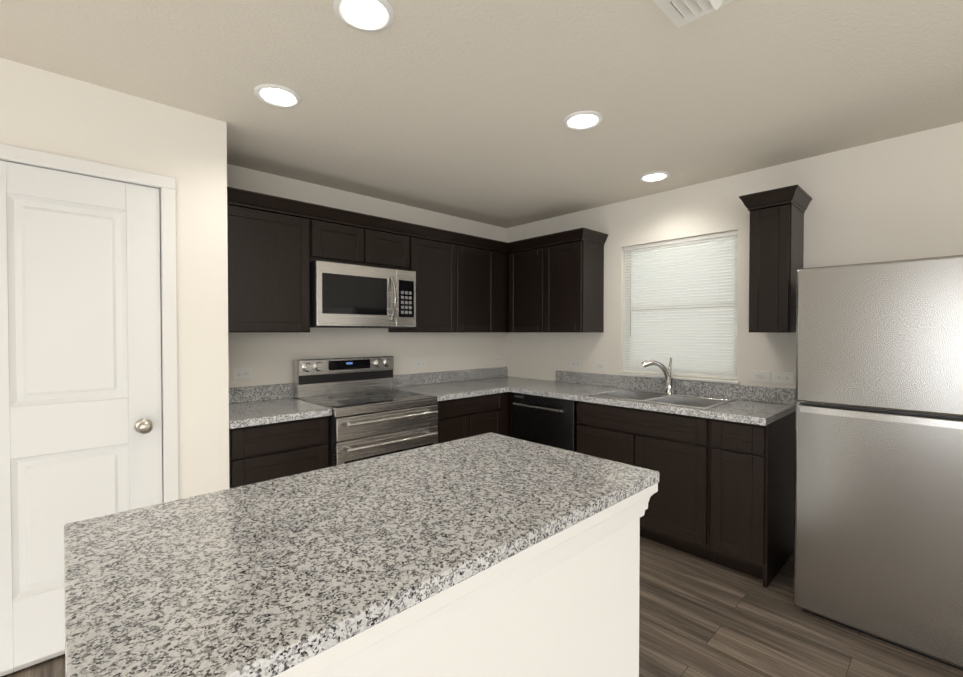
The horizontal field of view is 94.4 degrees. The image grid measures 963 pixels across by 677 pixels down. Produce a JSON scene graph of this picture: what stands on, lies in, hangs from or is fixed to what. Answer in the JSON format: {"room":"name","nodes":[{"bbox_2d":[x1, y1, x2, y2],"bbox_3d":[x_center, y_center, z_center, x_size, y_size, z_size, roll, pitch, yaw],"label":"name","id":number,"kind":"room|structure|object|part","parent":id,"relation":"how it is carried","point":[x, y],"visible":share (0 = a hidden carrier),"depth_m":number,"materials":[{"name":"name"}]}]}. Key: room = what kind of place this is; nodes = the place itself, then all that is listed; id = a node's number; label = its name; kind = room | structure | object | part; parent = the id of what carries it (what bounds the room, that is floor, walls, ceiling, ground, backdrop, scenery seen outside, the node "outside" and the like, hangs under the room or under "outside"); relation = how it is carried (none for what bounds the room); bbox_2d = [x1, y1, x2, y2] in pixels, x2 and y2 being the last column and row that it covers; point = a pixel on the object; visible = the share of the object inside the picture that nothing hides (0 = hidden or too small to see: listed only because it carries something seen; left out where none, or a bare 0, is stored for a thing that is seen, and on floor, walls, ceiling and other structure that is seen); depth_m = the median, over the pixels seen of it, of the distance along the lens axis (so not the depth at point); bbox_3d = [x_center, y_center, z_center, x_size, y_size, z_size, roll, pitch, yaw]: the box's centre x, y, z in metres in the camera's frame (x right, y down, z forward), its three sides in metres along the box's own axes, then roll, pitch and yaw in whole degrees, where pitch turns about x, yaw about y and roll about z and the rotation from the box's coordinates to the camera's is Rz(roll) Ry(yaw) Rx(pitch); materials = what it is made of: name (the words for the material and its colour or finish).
{"room":"kitchen","nodes":[
{"label":"kitchen","id":0,"kind":"room"},
{"bbox_2d":[0,58,228,498],"bbox_3d":[-3.252,0.139,0.879,4.780,2.440,0.620,-1,1,-43],"label":"wall","id":1,"kind":"structure","parent":0,"point":[47,111],"depth_m":2.16,"materials":[{"name":"white paint"}]},
{"bbox_2d":[0,160,162,676],"bbox_3d":[-1.726,0.317,1.879,0.628,2.032,0.106,-1,1,-43],"label":"pantry door","id":2,"kind":"structure","parent":1,"relation":"in","point":[80,344],"depth_m":1.88,"materials":[{"name":"white paint"}]},
{"bbox_3d":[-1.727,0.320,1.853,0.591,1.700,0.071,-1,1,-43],"label":"pantry door knob","id":3,"kind":"part","parent":2,"relation":"part of","materials":[{"name":"silver metal"}]},
{"bbox_2d":[0,143,178,502],"bbox_3d":[-1.765,0.292,1.927,0.740,2.105,0.136,-1,1,-43],"label":"door frame","id":4,"kind":"structure","parent":1,"relation":"attached to","point":[166,185],"depth_m":2.10,"materials":[{"name":"white wood"}]},
{"bbox_2d":[227,164,505,397],"bbox_3d":[-2.472,0.122,2.122,7.620,2.440,0.120,-1,1,-43],"label":"wall","id":5,"kind":"structure","parent":0,"point":[268,358],"depth_m":3.44,"materials":[{"name":"white paint"}]},
{"bbox_2d":[232,368,251,379],"bbox_3d":[-1.554,0.231,2.899,0.118,0.076,0.008,-1,1,-43],"label":"electrical outlet","id":6,"kind":"object","parent":5,"relation":"attached to","point":[241,373],"visible":1,"depth_m":2.90,"materials":[{"name":"white plastic"}]},
{"bbox_2d":[227,205,309,331],"bbox_3d":[-1.410,-0.406,2.807,0.551,0.735,0.323,-1,1,-43],"label":"upper cabinet","id":7,"kind":"object","parent":5,"relation":"attached to","point":[268,271],"visible":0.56,"depth_m":2.70,"materials":[{"name":"brown wood"}]},
{"bbox_2d":[309,219,408,270],"bbox_3d":[-0.930,-0.643,3.255,0.764,0.273,0.323,-1,1,-43],"label":"upper cabinet","id":8,"kind":"object","parent":5,"relation":"attached to","point":[336,243],"visible":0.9,"depth_m":3.10,"materials":[{"name":"brown wood"}]},
{"bbox_2d":[310,260,415,327],"bbox_3d":[-0.882,-0.289,3.209,0.760,0.423,0.463,-1,1,-43],"label":"microwave","id":9,"kind":"object","parent":8,"relation":"attached to","point":[343,295],"visible":0.98,"depth_m":3.04,"materials":[{"name":"silver metal"}]},
{"bbox_2d":[227,187,512,253],"bbox_3d":[-0.608,-0.826,3.528,2.716,0.085,0.363,-1,1,-43],"label":"crown molding","id":10,"kind":"structure","parent":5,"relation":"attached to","point":[258,201],"depth_m":3.05,"materials":[{"name":"brown wood"}]},
{"bbox_2d":[415,359,425,367],"bbox_3d":[-0.527,0.217,3.865,0.118,0.076,0.008,-1,1,-43],"label":"electrical outlet","id":11,"kind":"object","parent":5,"relation":"attached to","point":[420,363],"visible":1,"depth_m":3.86,"materials":[{"name":"white plastic"}]},
{"bbox_2d":[388,236,463,331],"bbox_3d":[-0.459,-0.418,3.701,0.524,0.734,0.324,-1,1,-43],"label":"upper cabinet","id":12,"kind":"object","parent":5,"relation":"attached to","point":[459,288],"depth_m":3.59,"materials":[{"name":"brown wood"}]},
{"bbox_2d":[464,246,495,331],"bbox_3d":[-0.171,-0.422,3.972,0.514,0.734,0.324,-1,1,-43],"label":"upper cabinet","id":13,"kind":"object","parent":5,"relation":"attached to","point":[479,264],"depth_m":3.90,"materials":[{"name":"brown wood"}]},
{"bbox_2d":[494,356,501,363],"bbox_3d":[0.165,0.213,4.516,0.118,0.076,0.008,-1,1,-43],"label":"electrical outlet","id":14,"kind":"object","parent":5,"relation":"attached to","point":[497,359],"visible":1,"depth_m":4.51,"materials":[{"name":"white plastic"}]},
{"bbox_2d":[496,252,508,331],"bbox_3d":[0.170,-0.426,4.293,0.540,0.734,0.324,-1,1,-43],"label":"upper cabinet","id":15,"kind":"object","parent":5,"relation":"attached to","point":[502,259],"depth_m":4.12,"materials":[{"name":"brown wood"}]},
{"bbox_2d":[0,0,962,227],"bbox_3d":[0.098,-1.110,-0.627,7.620,0.100,7.620,-1,1,-43],"label":"ceiling","id":16,"kind":"structure","parent":0,"point":[461,108],"depth_m":1.91,"materials":[{"name":"beige paint"}]},
{"bbox_2d":[254,84,301,107],"bbox_3d":[-0.918,-1.091,2.015,0.196,0.010,0.196,-1,1,-43],"label":"recessed light","id":17,"kind":"object","parent":16,"relation":"in","point":[276,95],"visible":1,"depth_m":2.01,"materials":[{"name":"white plastic"}]},
{"bbox_2d":[333,0,393,31],"bbox_3d":[-0.390,-1.084,1.483,0.196,0.010,0.196,-1,1,-43],"label":"recessed light","id":18,"kind":"object","parent":16,"relation":"in","point":[370,15],"visible":1,"depth_m":1.49,"materials":[{"name":"white plastic"}]},
{"bbox_2d":[563,111,602,129],"bbox_3d":[0.511,-1.095,2.248,0.196,0.010,0.196,-1,1,-43],"label":"recessed light","id":19,"kind":"object","parent":16,"relation":"in","point":[581,120],"visible":1,"depth_m":2.24,"materials":[{"name":"white plastic"}]},
{"bbox_2d":[639,171,669,181],"bbox_3d":[1.186,-1.106,3.062,0.196,0.010,0.196,-1,1,-43],"label":"recessed light","id":20,"kind":"object","parent":16,"relation":"in","point":[655,176],"visible":1,"depth_m":3.05,"materials":[{"name":"white plastic"}]},
{"bbox_2d":[653,0,733,27],"bbox_3d":[0.680,-1.068,1.309,0.360,0.038,0.360,-1,1,-43],"label":"ceiling vent","id":21,"kind":"object","parent":16,"relation":"in","point":[679,13],"visible":1,"depth_m":1.45,"materials":[{"name":"white metal"}]},
{"bbox_2d":[2,537,962,676],"bbox_3d":[0.098,1.429,-0.591,7.620,0.100,7.620,-1,1,-43],"label":"floor","id":22,"kind":"structure","parent":0,"point":[700,617],"depth_m":2.02,"materials":[{"name":"brown wood"}]},
{"bbox_2d":[229,416,328,488],"bbox_3d":[-1.313,0.895,2.713,0.540,0.876,0.618,-1,1,-43],"label":"base cabinet","id":23,"kind":"object","parent":22,"relation":"on","point":[262,453],"visible":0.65,"depth_m":2.46,"materials":[{"name":"brown wood"}]},
{"bbox_2d":[229,383,331,428],"bbox_3d":[-1.304,0.387,2.697,0.540,0.140,0.643,-1,1,-43],"label":"countertop","id":24,"kind":"structure","parent":23,"relation":"on","point":[260,405],"depth_m":2.69,"materials":[{"name":"stone"}]},
{"bbox_2d":[294,356,437,466],"bbox_3d":[-0.784,0.735,3.103,0.758,1.178,0.717,-1,1,-43],"label":"range","id":25,"kind":"object","parent":22,"relation":"on","point":[374,414],"visible":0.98,"depth_m":3.01,"materials":[{"name":"silver metal"}]},
{"bbox_2d":[274,483,657,676],"bbox_3d":[-0.193,0.907,1.223,1.369,0.895,0.742,-1,1,-43],"label":"kitchen island","id":26,"kind":"object","parent":22,"relation":"on","point":[564,603],"visible":0.31,"depth_m":1.05,"materials":[{"name":"white paint"}]},
{"bbox_2d":[64,432,659,676],"bbox_3d":[-0.198,0.441,1.222,1.379,0.034,0.767,-1,1,-43],"label":"island countertop","id":27,"kind":"structure","parent":26,"relation":"on","point":[272,577],"depth_m":0.91,"materials":[{"name":"stone"}]},
{"bbox_2d":[436,393,503,443],"bbox_3d":[-0.299,0.882,3.668,0.710,0.876,0.618,-1,1,-43],"label":"base cabinet","id":28,"kind":"object","parent":22,"relation":"on","point":[461,418],"depth_m":3.45,"materials":[{"name":"brown wood"}]},
{"bbox_2d":[504,392,510,436],"bbox_3d":[0.193,0.876,4.131,0.755,0.876,0.618,-1,1,-43],"label":"base cabinet","id":29,"kind":"object","parent":22,"relation":"on","point":[507,395],"depth_m":3.75,"materials":[{"name":"brown wood"}]},
{"bbox_2d":[393,367,555,400],"bbox_3d":[-0.036,0.370,3.891,1.408,0.140,0.643,-1,1,-43],"label":"countertop","id":30,"kind":"structure","parent":29,"relation":"on","point":[447,385],"depth_m":3.87,"materials":[{"name":"stone"}]},
{"bbox_2d":[511,392,513,436],"bbox_3d":[0.477,0.878,3.944,0.598,0.876,0.040,-1,1,-43],"label":"base cabinet","id":31,"kind":"object","parent":22,"relation":"on","point":[511,413],"depth_m":3.74,"materials":[{"name":"brown wood"}]},
{"bbox_2d":[512,393,576,451],"bbox_3d":[0.669,0.881,3.671,0.676,0.870,0.615,-1,1,-43],"label":"dishwasher","id":32,"kind":"object","parent":22,"relation":"on","point":[549,421],"visible":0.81,"depth_m":3.44,"materials":[{"name":"black metal"}]},
{"bbox_2d":[577,401,713,561],"bbox_3d":[1.224,0.890,3.136,0.618,0.876,0.922,-1,1,-43],"label":"base cabinet","id":33,"kind":"object","parent":22,"relation":"on","point":[673,450],"visible":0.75,"depth_m":2.78,"materials":[{"name":"brown wood"}]},
{"bbox_2d":[509,371,795,425],"bbox_3d":[1.098,0.379,3.244,0.643,0.140,1.850,-1,1,-43],"label":"countertop","id":34,"kind":"structure","parent":33,"relation":"on","point":[760,405],"depth_m":3.06,"materials":[{"name":"stone"}]},
{"bbox_2d":[641,358,673,393],"bbox_3d":[1.302,0.271,3.287,0.195,0.258,0.200,-1,1,-43],"label":"faucet","id":35,"kind":"object","parent":34,"relation":"on","point":[667,372],"visible":1,"depth_m":3.26,"materials":[{"name":"silver metal"}]},
{"bbox_2d":[589,388,736,409],"bbox_3d":[1.240,0.498,3.093,0.550,0.190,0.800,-1,1,-43],"label":"sink","id":36,"kind":"object","parent":34,"relation":"in","point":[678,399],"visible":0.42,"depth_m":3.13,"materials":[{"name":"silver metal"}]},
{"bbox_2d":[709,411,795,587],"bbox_3d":[1.641,0.896,2.692,0.618,0.876,0.292,-1,1,-43],"label":"base cabinet","id":37,"kind":"object","parent":22,"relation":"on","point":[752,492],"visible":1,"depth_m":2.50,"materials":[{"name":"brown wood"}]},
{"bbox_2d":[794,255,962,670],"bbox_3d":[2.046,0.501,2.137,0.726,1.676,0.763,-1,1,-43],"label":"fridge","id":38,"kind":"object","parent":22,"relation":"on","point":[878,536],"visible":1,"depth_m":1.93,"materials":[{"name":"grey metal"}]},
{"bbox_2d":[506,122,962,404],"bbox_3d":[2.870,0.124,1.917,0.120,2.440,7.500,-1,1,-43],"label":"wall","id":39,"kind":"structure","parent":0,"point":[897,198],"depth_m":2.82,"materials":[{"name":"white paint"}]},
{"bbox_2d":[509,227,607,331],"bbox_3d":[0.638,-0.464,3.925,0.363,0.820,0.848,-1,1,-43],"label":"upper cabinet","id":40,"kind":"object","parent":39,"relation":"attached to","point":[557,288],"depth_m":3.74,"materials":[{"name":"brown wood"}]},
{"bbox_3d":[0.655,-0.831,3.902,0.363,0.085,0.798,-1,1,-43],"label":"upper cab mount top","id":41,"kind":"part","parent":40,"relation":"part of","materials":[{"name":"brown wood"}]},
{"bbox_2d":[570,360,580,368],"bbox_3d":[0.840,0.231,3.982,0.008,0.076,0.118,-1,1,-43],"label":"electrical outlet","id":42,"kind":"object","parent":39,"relation":"attached to","point":[575,364],"visible":1,"depth_m":3.98,"materials":[{"name":"white plastic"}]},
{"bbox_2d":[595,362,606,370],"bbox_3d":[1.015,0.236,3.795,0.010,0.076,0.118,-1,1,-43],"label":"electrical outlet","id":43,"kind":"object","parent":39,"relation":"attached to","point":[600,366],"visible":1,"depth_m":3.79,"materials":[{"name":"white plastic"}]},
{"bbox_2d":[617,373,739,383],"bbox_3d":[1.457,0.295,3.366,0.097,0.020,0.905,-1,1,-43],"label":"window sill","id":44,"kind":"structure","parent":39,"relation":"attached to","point":[686,378],"depth_m":3.26,"materials":[{"name":"white"}]},
{"bbox_2d":[625,237,737,374],"bbox_3d":[1.510,-0.231,3.409,0.046,1.028,0.863,-1,1,-43],"label":"window","id":45,"kind":"structure","parent":39,"relation":"in","point":[678,305],"depth_m":3.43,"materials":[{"name":"white plastic"}]},
{"bbox_2d":[623,230,737,379],"bbox_3d":[1.463,-0.232,3.365,0.038,1.024,0.853,-1,1,-43],"label":"window blinds","id":46,"kind":"object","parent":45,"relation":"attached to","point":[674,345],"visible":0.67,"depth_m":3.32,"materials":[{"name":"white plastic"}]},
{"bbox_2d":[750,370,769,382],"bbox_3d":[1.828,0.248,2.931,0.010,0.076,0.118,-1,1,-43],"label":"light switch","id":47,"kind":"object","parent":39,"relation":"attached to","point":[759,376],"visible":1,"depth_m":2.93,"materials":[{"name":"white plastic"}]},
{"bbox_2d":[739,184,811,331],"bbox_3d":[1.783,-0.447,2.709,0.363,0.820,0.293,-1,1,-43],"label":"upper cabinet","id":48,"kind":"object","parent":39,"relation":"attached to","point":[776,245],"depth_m":2.61,"materials":[{"name":"brown wood"}]},
{"bbox_3d":[1.783,-0.814,2.704,0.363,0.085,0.293,-1,1,-43],"label":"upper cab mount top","id":49,"kind":"part","parent":48,"relation":"part of","materials":[{"name":"brown wood"}]},
{"bbox_2d":[772,372,793,384],"bbox_3d":[1.918,0.252,2.837,0.008,0.076,0.118,-1,1,-43],"label":"electrical outlet","id":50,"kind":"object","parent":39,"relation":"attached to","point":[782,377],"visible":1,"depth_m":2.83,"materials":[{"name":"white plastic"}]},
{"label":"outside","id":51,"kind":"structure","parent":0,"visible":0},
{"bbox_2d":[632,241,734,370],"bbox_3d":[1.854,-0.279,3.633,0.001,2.800,3.200,-1,1,-43],"label":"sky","id":52,"kind":"structure","parent":51,"point":[685,296],"depth_m":3.76,"materials":[{"name":"white"}]}
]}

